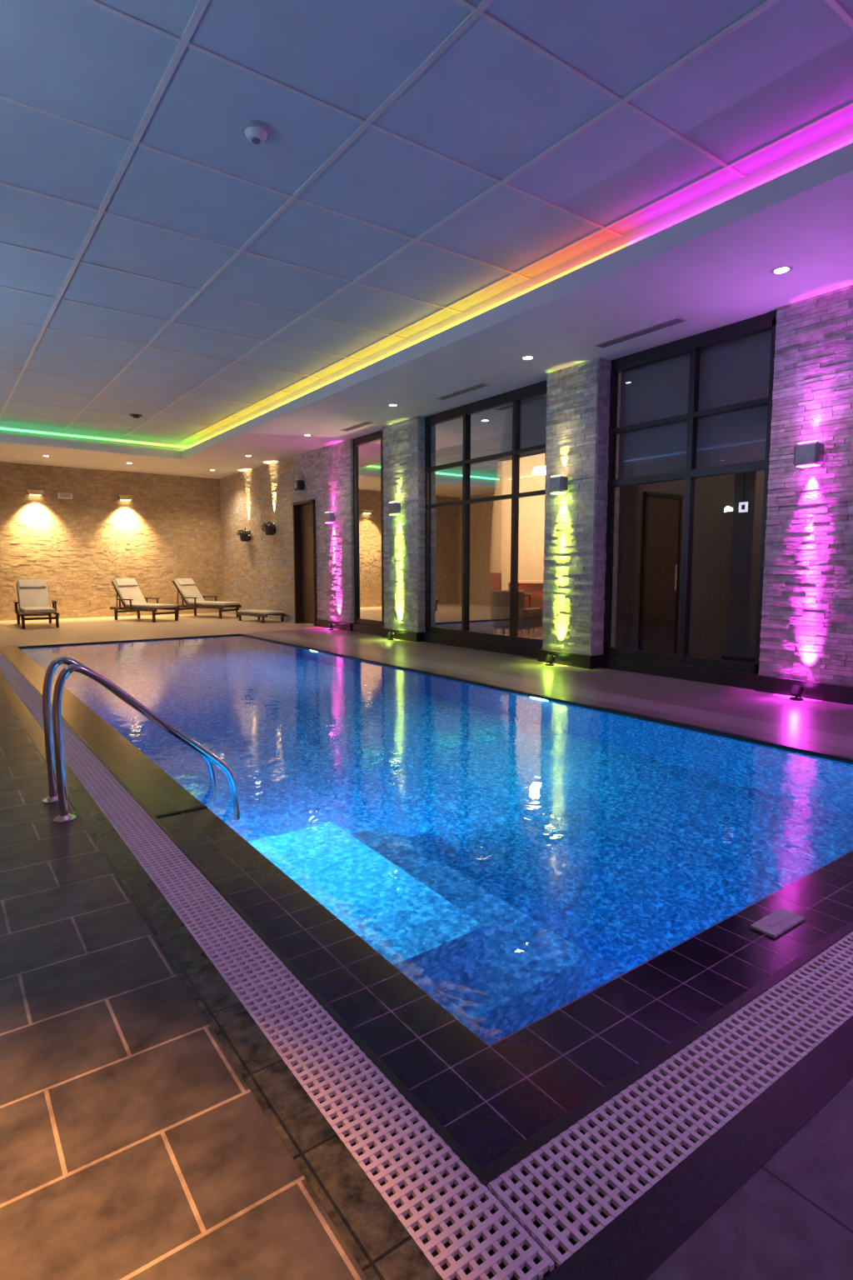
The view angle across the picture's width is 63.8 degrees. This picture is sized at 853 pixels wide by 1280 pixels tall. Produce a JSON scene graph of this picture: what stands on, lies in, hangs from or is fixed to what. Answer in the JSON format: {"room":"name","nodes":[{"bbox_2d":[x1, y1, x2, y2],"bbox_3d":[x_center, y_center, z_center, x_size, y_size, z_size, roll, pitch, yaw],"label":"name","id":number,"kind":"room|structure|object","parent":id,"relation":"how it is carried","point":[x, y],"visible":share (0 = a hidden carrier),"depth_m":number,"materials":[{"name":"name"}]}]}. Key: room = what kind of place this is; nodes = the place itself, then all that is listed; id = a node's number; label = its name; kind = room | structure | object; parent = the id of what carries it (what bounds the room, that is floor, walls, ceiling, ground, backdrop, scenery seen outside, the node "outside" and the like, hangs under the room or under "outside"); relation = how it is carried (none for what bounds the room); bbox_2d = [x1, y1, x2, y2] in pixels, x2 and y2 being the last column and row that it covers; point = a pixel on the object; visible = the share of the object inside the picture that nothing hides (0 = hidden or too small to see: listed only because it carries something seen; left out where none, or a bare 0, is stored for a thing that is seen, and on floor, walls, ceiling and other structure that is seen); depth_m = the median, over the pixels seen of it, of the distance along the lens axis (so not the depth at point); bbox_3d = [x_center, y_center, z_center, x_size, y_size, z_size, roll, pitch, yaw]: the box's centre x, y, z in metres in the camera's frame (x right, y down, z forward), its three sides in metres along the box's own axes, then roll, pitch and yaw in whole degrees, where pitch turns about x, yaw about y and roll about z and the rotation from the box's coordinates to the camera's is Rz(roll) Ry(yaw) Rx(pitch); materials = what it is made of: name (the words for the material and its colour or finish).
{"room":"spa","nodes":[
{"label":"spa","id":0,"kind":"room"},
{"bbox_2d":[0,461,224,620],"bbox_3d":[-9.638,-2.542,18.034,9.400,3.950,0.222,-4,7,-36],"label":"wall","id":1,"kind":"structure","parent":0,"point":[171,529],"depth_m":18.55,"materials":[{"name":"stone"}]},
{"bbox_2d":[25,489,44,495],"bbox_3d":[-9.941,-3.746,17.422,0.400,0.130,0.190,-4,7,-36],"label":"wall lamp","id":2,"kind":"object","parent":1,"relation":"attached to","point":[28,492],"visible":1,"depth_m":17.39,"materials":[{"name":"metal"}]},
{"bbox_2d":[57,492,72,499],"bbox_3d":[-9.422,-3.756,17.866,0.340,0.140,0.083,-4,7,-36],"label":"emergency light","id":3,"kind":"object","parent":1,"relation":"attached to","point":[60,495],"visible":1,"depth_m":17.83,"materials":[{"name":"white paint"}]},
{"bbox_2d":[117,494,134,500],"bbox_3d":[-8.194,-3.876,18.685,0.400,0.130,0.190,-4,7,-36],"label":"wall lamp","id":4,"kind":"object","parent":1,"relation":"attached to","point":[127,497],"visible":1,"depth_m":18.64,"materials":[{"name":"metal"}]},
{"bbox_2d":[0,0,852,479],"bbox_3d":[-2.716,-3.818,8.495,9.600,0.551,23.500,-4,7,-36],"label":"ceiling","id":5,"kind":"structure","parent":0,"point":[424,167],"depth_m":5.64,"materials":[{"name":"white paint"}]},
{"bbox_2d":[0,427,188,449],"bbox_3d":[-8.502,-4.531,14.973,6.500,0.055,0.034,-4,7,-36],"label":"strip","id":6,"kind":"object","parent":5,"relation":"attached to","point":[1,428],"visible":0.97,"depth_m":15.59,"materials":[{"name":"green plastic"}]},
{"bbox_2d":[129,413,142,418],"bbox_3d":[-5.880,-4.520,13.878,0.240,0.060,0.240,-4,7,-36],"label":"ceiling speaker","id":7,"kind":"object","parent":5,"relation":"attached to","point":[135,416],"depth_m":13.82},
{"bbox_2d":[241,120,269,144],"bbox_3d":[-1.209,-3.576,4.861,0.200,0.085,0.200,-4,7,-36],"label":"smoke detector","id":8,"kind":"object","parent":5,"relation":"attached to","point":[257,132],"visible":1,"depth_m":4.81,"materials":[{"name":"grey plastic"}]},
{"bbox_2d":[340,421,374,431],"bbox_3d":[-1.296,-3.984,12.808,0.150,0.008,1.000,-4,7,-36],"label":"ceiling vent","id":9,"kind":"object","parent":5,"relation":"in","point":[365,423],"visible":1,"depth_m":12.76,"materials":[{"name":"grey plastic"}]},
{"bbox_2d":[387,404,398,406],"bbox_3d":[-0.546,-3.811,11.137,0.180,0.007,0.180,-4,7,-36],"label":"recessed light","id":10,"kind":"object","parent":5,"relation":"in","point":[390,405],"visible":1,"depth_m":11.15,"materials":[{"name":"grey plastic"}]},
{"bbox_2d":[435,383,489,399],"bbox_3d":[0.526,-3.726,10.313,0.150,0.008,1.100,-4,7,-36],"label":"ceiling vent","id":11,"kind":"object","parent":5,"relation":"in","point":[481,385],"visible":1,"depth_m":10.27,"materials":[{"name":"grey plastic"}]},
{"bbox_2d":[188,138,852,448],"bbox_3d":[-0.286,-3.941,9.263,0.034,0.055,18.900,-4,7,-36],"label":"strip","id":12,"kind":"object","parent":5,"relation":"attached to","point":[850,141],"visible":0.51,"depth_m":6.50,"materials":[{"name":"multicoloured plastic"}]},
{"bbox_2d":[520,355,534,359],"bbox_3d":[1.276,-3.553,8.642,0.180,0.007,0.180,-4,7,-36],"label":"recessed light","id":13,"kind":"object","parent":5,"relation":"in","point":[524,357],"visible":1,"depth_m":8.64,"materials":[{"name":"grey plastic"}]},
{"bbox_2d":[532,453,545,474],"bbox_3d":[2.175,-3.507,12.534,0.480,0.900,0.480,-4,7,-36],"label":"pendant lamp","id":14,"kind":"object","parent":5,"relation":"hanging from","point":[541,470],"visible":0.53,"depth_m":12.45,"materials":[{"name":"white"}]},
{"bbox_2d":[594,316,687,348],"bbox_3d":[2.395,-3.461,7.754,0.150,0.008,1.150,-4,7,-36],"label":"ceiling vent","id":15,"kind":"object","parent":5,"relation":"in","point":[678,320],"visible":1,"depth_m":7.71,"materials":[{"name":"grey plastic"}]},
{"bbox_2d":[739,472,748,512],"bbox_3d":[3.909,-2.549,8.370,0.040,1.950,0.100,-4,7,-36],"label":"exit sign","id":16,"kind":"object","parent":5,"relation":"hanging from","point":[743,507],"visible":0.49,"depth_m":8.44,"materials":[{"name":"white plastic"}]},
{"bbox_2d":[770,265,793,274],"bbox_3d":[3.164,-3.291,6.109,0.180,0.007,0.180,-4,7,-36],"label":"recessed light","id":17,"kind":"object","parent":5,"relation":"in","point":[783,269],"visible":1,"depth_m":6.10,"materials":[{"name":"grey plastic"}]},
{"bbox_2d":[0,612,852,1279],"bbox_3d":[-0.918,0.360,10.116,13.700,0.204,23.300,-4,7,-36],"label":"floor","id":18,"kind":"structure","parent":0,"point":[151,1128],"depth_m":1.66,"materials":[{"name":"tile"}]},
{"bbox_2d":[13,579,59,629],"bbox_3d":[-8.996,-0.855,15.802,0.850,1.052,1.850,-4,7,-34],"label":"sun lounger","id":19,"kind":"object","parent":18,"relation":"on","point":[32,594],"visible":1,"depth_m":16.15,"materials":[{"name":"beige fabric"}]},
{"bbox_2d":[42,656,216,804],"bbox_3d":[-1.741,0.724,4.109,1.001,1.315,0.110,-4,7,-36],"label":"pool handrail","id":20,"kind":"object","parent":18,"relation":"attached to","point":[52,798],"visible":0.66,"depth_m":3.81,"materials":[{"name":"metal"}]},
{"bbox_2d":[52,664,237,824],"bbox_3d":[-1.523,0.755,3.812,1.001,1.315,0.110,-4,7,-36],"label":"pool handrail","id":21,"kind":"object","parent":18,"relation":"attached to","point":[64,817],"visible":0.82,"depth_m":3.55,"materials":[{"name":"metal"}]},
{"bbox_2d":[110,578,179,622],"bbox_3d":[-7.199,-1.029,17.490,1.850,1.052,0.850,4,7,32],"label":"sun lounger","id":22,"kind":"object","parent":18,"relation":"on","point":[127,590],"visible":1,"depth_m":17.55,"materials":[{"name":"beige fabric"}]},
{"bbox_2d":[172,578,241,619],"bbox_3d":[-5.994,-1.146,18.618,1.850,1.052,0.850,3,7,26],"label":"sun lounger","id":23,"kind":"object","parent":18,"relation":"on","point":[191,595],"visible":0.94,"depth_m":18.59,"materials":[{"name":"beige fabric"}]},
{"bbox_2d":[235,609,286,623],"bbox_3d":[-4.144,-0.600,17.166,1.300,0.265,0.610,5,8,42],"label":"lounger","id":24,"kind":"object","parent":18,"relation":"on","point":[254,612],"visible":1,"depth_m":16.94,"materials":[{"name":"beige fabric"}]},
{"bbox_2d":[328,623,334,629],"bbox_3d":[-2.050,-0.293,14.751,0.132,0.150,0.120,-4,7,-36],"label":"spotlight","id":25,"kind":"object","parent":18,"relation":"on","point":[331,625],"visible":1,"depth_m":14.71,"materials":[{"name":"purple"}]},
{"bbox_2d":[387,631,394,639],"bbox_3d":[-0.662,-0.079,12.681,0.132,0.150,0.120,-4,7,-36],"label":"spotlight","id":26,"kind":"object","parent":18,"relation":"on","point":[390,635],"visible":1,"depth_m":12.64,"materials":[{"name":"green"}]},
{"bbox_2d":[0,632,852,1168],"bbox_3d":[-1.772,1.149,7.916,4.450,1.326,12.568,-4,7,-36],"label":"swimming pool","id":27,"kind":"object","parent":18,"relation":"in","point":[517,897],"visible":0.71,"depth_m":3.34,"materials":[{"name":"liquid"}]},
{"bbox_2d":[750,907,804,938],"bbox_3d":[1.294,1.039,2.525,0.220,0.014,0.090,-4,7,-36],"label":"lid","id":28,"kind":"object","parent":27,"relation":"on","point":[777,922],"visible":1,"depth_m":2.51,"materials":[{"name":"grey plastic"}]},
{"bbox_2d":[0,651,852,1279],"bbox_3d":[-1.775,0.520,7.667,4.650,0.014,12.760,-4,7,-36],"label":"grate","id":29,"kind":"object","parent":18,"relation":"in","point":[816,999],"visible":0.86,"depth_m":1.71,"materials":[{"name":"white plastic"}]},
{"bbox_2d":[495,572,533,634],"bbox_3d":[1.477,-0.789,14.294,0.800,1.230,1.300,-4,7,-36],"label":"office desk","id":30,"kind":"object","parent":18,"relation":"on","point":[497,575],"visible":0.19,"depth_m":14.16,"materials":[{"name":"brown wood"}]},
{"bbox_2d":[495,590,542,638],"bbox_3d":[1.614,-0.453,12.552,0.800,0.920,0.660,4,7,35],"label":"armchair","id":31,"kind":"object","parent":18,"relation":"on","point":[527,618],"visible":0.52,"depth_m":12.28,"materials":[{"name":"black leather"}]},
{"bbox_2d":[505,580,544,630],"bbox_3d":[2.566,-0.755,14.844,0.600,1.050,1.900,-4,7,-36],"label":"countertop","id":32,"kind":"structure","parent":18,"relation":"on","point":[535,587],"depth_m":14.75,"materials":[{"name":"brown wood"}]},
{"bbox_2d":[545,654,554,665],"bbox_3d":[1.683,0.267,9.334,0.132,0.150,0.120,-4,7,-36],"label":"spotlight","id":33,"kind":"object","parent":18,"relation":"on","point":[550,658],"visible":1,"depth_m":9.29,"materials":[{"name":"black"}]},
{"bbox_2d":[790,685,804,700],"bbox_3d":[3.710,0.522,6.864,0.132,0.150,0.120,-4,7,-36],"label":"spotlight","id":34,"kind":"object","parent":18,"relation":"on","point":[797,691],"visible":1,"depth_m":6.83,"materials":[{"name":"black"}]},
{"bbox_2d":[220,285,852,686],"bbox_3d":[0.780,-1.829,11.130,0.501,3.950,23.300,-4,7,-36],"label":"wall","id":35,"kind":"structure","parent":0,"point":[807,627],"depth_m":8.96,"materials":[{"name":"stone"}]},
{"bbox_2d":[236,527,250,541],"bbox_3d":[-4.933,-2.860,18.567,0.324,0.373,0.760,-4,7,-36],"label":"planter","id":36,"kind":"object","parent":35,"relation":"attached to","point":[244,536],"visible":1,"depth_m":18.51,"materials":[{"name":"black metal"}]},
{"bbox_2d":[260,520,276,534],"bbox_3d":[-3.923,-2.814,17.187,0.310,0.364,0.737,-4,7,-36],"label":"potted plant","id":37,"kind":"object","parent":35,"relation":"attached to","point":[271,529],"visible":1,"depth_m":17.13,"materials":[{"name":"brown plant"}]},
{"bbox_2d":[294,480,304,490],"bbox_3d":[-2.930,-3.565,15.821,0.210,0.220,0.260,-4,7,-36],"label":"wall speaker","id":38,"kind":"object","parent":35,"relation":"attached to","point":[298,484],"visible":1,"depth_m":15.72,"materials":[{"name":"grey plastic"}]},
{"bbox_2d":[292,499,317,625],"bbox_3d":[-2.752,-1.788,16.041,0.280,2.860,1.050,-4,7,-36],"label":"frame","id":39,"kind":"object","parent":35,"relation":"attached to","point":[296,506],"visible":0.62,"depth_m":16.30,"materials":[{"name":"brown wood"}]},
{"bbox_2d":[300,504,314,624],"bbox_3d":[-2.721,-1.766,16.066,0.102,2.790,0.950,-4,7,-36],"label":"leaf","id":40,"kind":"object","parent":35,"relation":"attached to","point":[306,510],"visible":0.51,"depth_m":16.17,"materials":[{"name":"brown wood"}]},
{"bbox_2d":[324,511,334,523],"bbox_3d":[-2.071,-2.629,14.742,0.195,0.228,0.240,-4,7,-36],"label":"wall sconce","id":41,"kind":"object","parent":35,"relation":"attached to","point":[329,517],"visible":1,"depth_m":14.65,"materials":[{"name":"grey metal"}]},
{"bbox_2d":[352,433,384,626],"bbox_3d":[-1.080,-2.146,13.715,0.090,3.710,1.400,-4,7,-36],"label":"frame","id":42,"kind":"object","parent":35,"relation":"attached to","point":[374,622],"visible":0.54,"depth_m":13.98,"materials":[{"name":"black metal"}]},
{"bbox_2d":[356,439,381,620],"bbox_3d":[-1.072,-2.147,13.721,0.001,3.650,1.360,-4,7,-36],"label":"glass","id":43,"kind":"object","parent":42,"relation":"in","point":[368,455],"visible":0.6,"depth_m":13.83,"materials":[{"name":"clear glass"}]},
{"bbox_2d":[388,501,400,514],"bbox_3d":[-0.565,-2.399,12.511,0.195,0.228,0.240,-4,7,-36],"label":"wall sconce","id":44,"kind":"object","parent":35,"relation":"attached to","point":[394,507],"visible":1,"depth_m":12.42,"materials":[{"name":"grey metal"}]},
{"bbox_2d":[425,385,547,646],"bbox_3d":[0.928,-1.862,10.967,0.090,3.710,3.170,-4,7,-36],"label":"frame","id":45,"kind":"object","parent":35,"relation":"attached to","point":[516,399],"visible":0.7,"depth_m":10.92,"materials":[{"name":"black metal"}]},
{"bbox_2d":[429,401,512,634],"bbox_3d":[0.936,-1.863,10.973,0.001,3.650,3.130,-4,7,-36],"label":"glass","id":46,"kind":"object","parent":45,"relation":"in","point":[487,428],"visible":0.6,"depth_m":11.37,"materials":[{"name":"clear glass"}]},
{"bbox_2d":[503,393,547,460],"bbox_3d":[1.037,-3.268,10.901,0.060,0.900,3.070,-4,7,-36],"label":"roller blind","id":47,"kind":"object","parent":35,"relation":"attached to","point":[533,414],"visible":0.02,"depth_m":10.17,"materials":[{"name":"grey fabric"}]},
{"bbox_2d":[549,475,568,494],"bbox_3d":[1.780,-2.073,9.163,0.195,0.228,0.240,-4,7,-36],"label":"wall sconce","id":48,"kind":"object","parent":35,"relation":"attached to","point":[558,484],"visible":1,"depth_m":9.07,"materials":[{"name":"grey metal"}]},
{"bbox_2d":[316,619,852,704],"bbox_3d":[2.502,0.317,8.757,0.350,0.170,17.100,-4,7,-36],"label":"baseboard","id":49,"kind":"structure","parent":35,"relation":"attached to","point":[838,693],"depth_m":8.66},
{"bbox_2d":[602,317,776,674],"bbox_3d":[2.990,-1.566,8.099,0.142,3.710,2.160,-4,7,-36],"label":"frame","id":50,"kind":"object","parent":35,"relation":"attached to","point":[691,473],"visible":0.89,"depth_m":8.01,"materials":[{"name":"metal"}]},
{"bbox_2d":[618,329,771,479],"bbox_3d":[3.120,-2.685,8.078,0.060,1.480,2.060,-4,7,-36],"label":"roller blind","id":51,"kind":"object","parent":35,"relation":"attached to","point":[737,371],"visible":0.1,"depth_m":7.95,"materials":[{"name":"grey fabric"}]},
{"bbox_2d":[794,440,824,467],"bbox_3d":[3.771,-1.823,6.741,0.195,0.228,0.240,-4,7,-36],"label":"wall sconce","id":52,"kind":"object","parent":35,"relation":"attached to","point":[807,454],"visible":1,"depth_m":6.66,"materials":[{"name":"grey metal"}]},
{"bbox_2d":[495,453,735,653],"bbox_3d":[1.731,-2.097,13.723,4.100,3.950,15.600,-4,7,-36],"label":"wall","id":53,"kind":"structure","parent":0,"point":[714,495],"depth_m":11.14,"materials":[{"name":"beige paint"}]},
{"bbox_2d":[638,491,683,653],"bbox_3d":[3.529,-0.976,10.324,0.900,2.420,0.050,-4,7,-36],"label":"door","id":54,"kind":"structure","parent":53,"relation":"in","point":[662,512],"depth_m":10.30,"materials":[{"name":"brown wood"}]},
{"bbox_2d":[721,470,764,663],"bbox_3d":[4.222,-1.604,8.957,0.400,3.950,0.380,-4,7,-36],"label":"wall column","id":55,"kind":"structure","parent":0,"point":[747,526],"depth_m":8.92,"materials":[{"name":"grey paint"}]}
]}

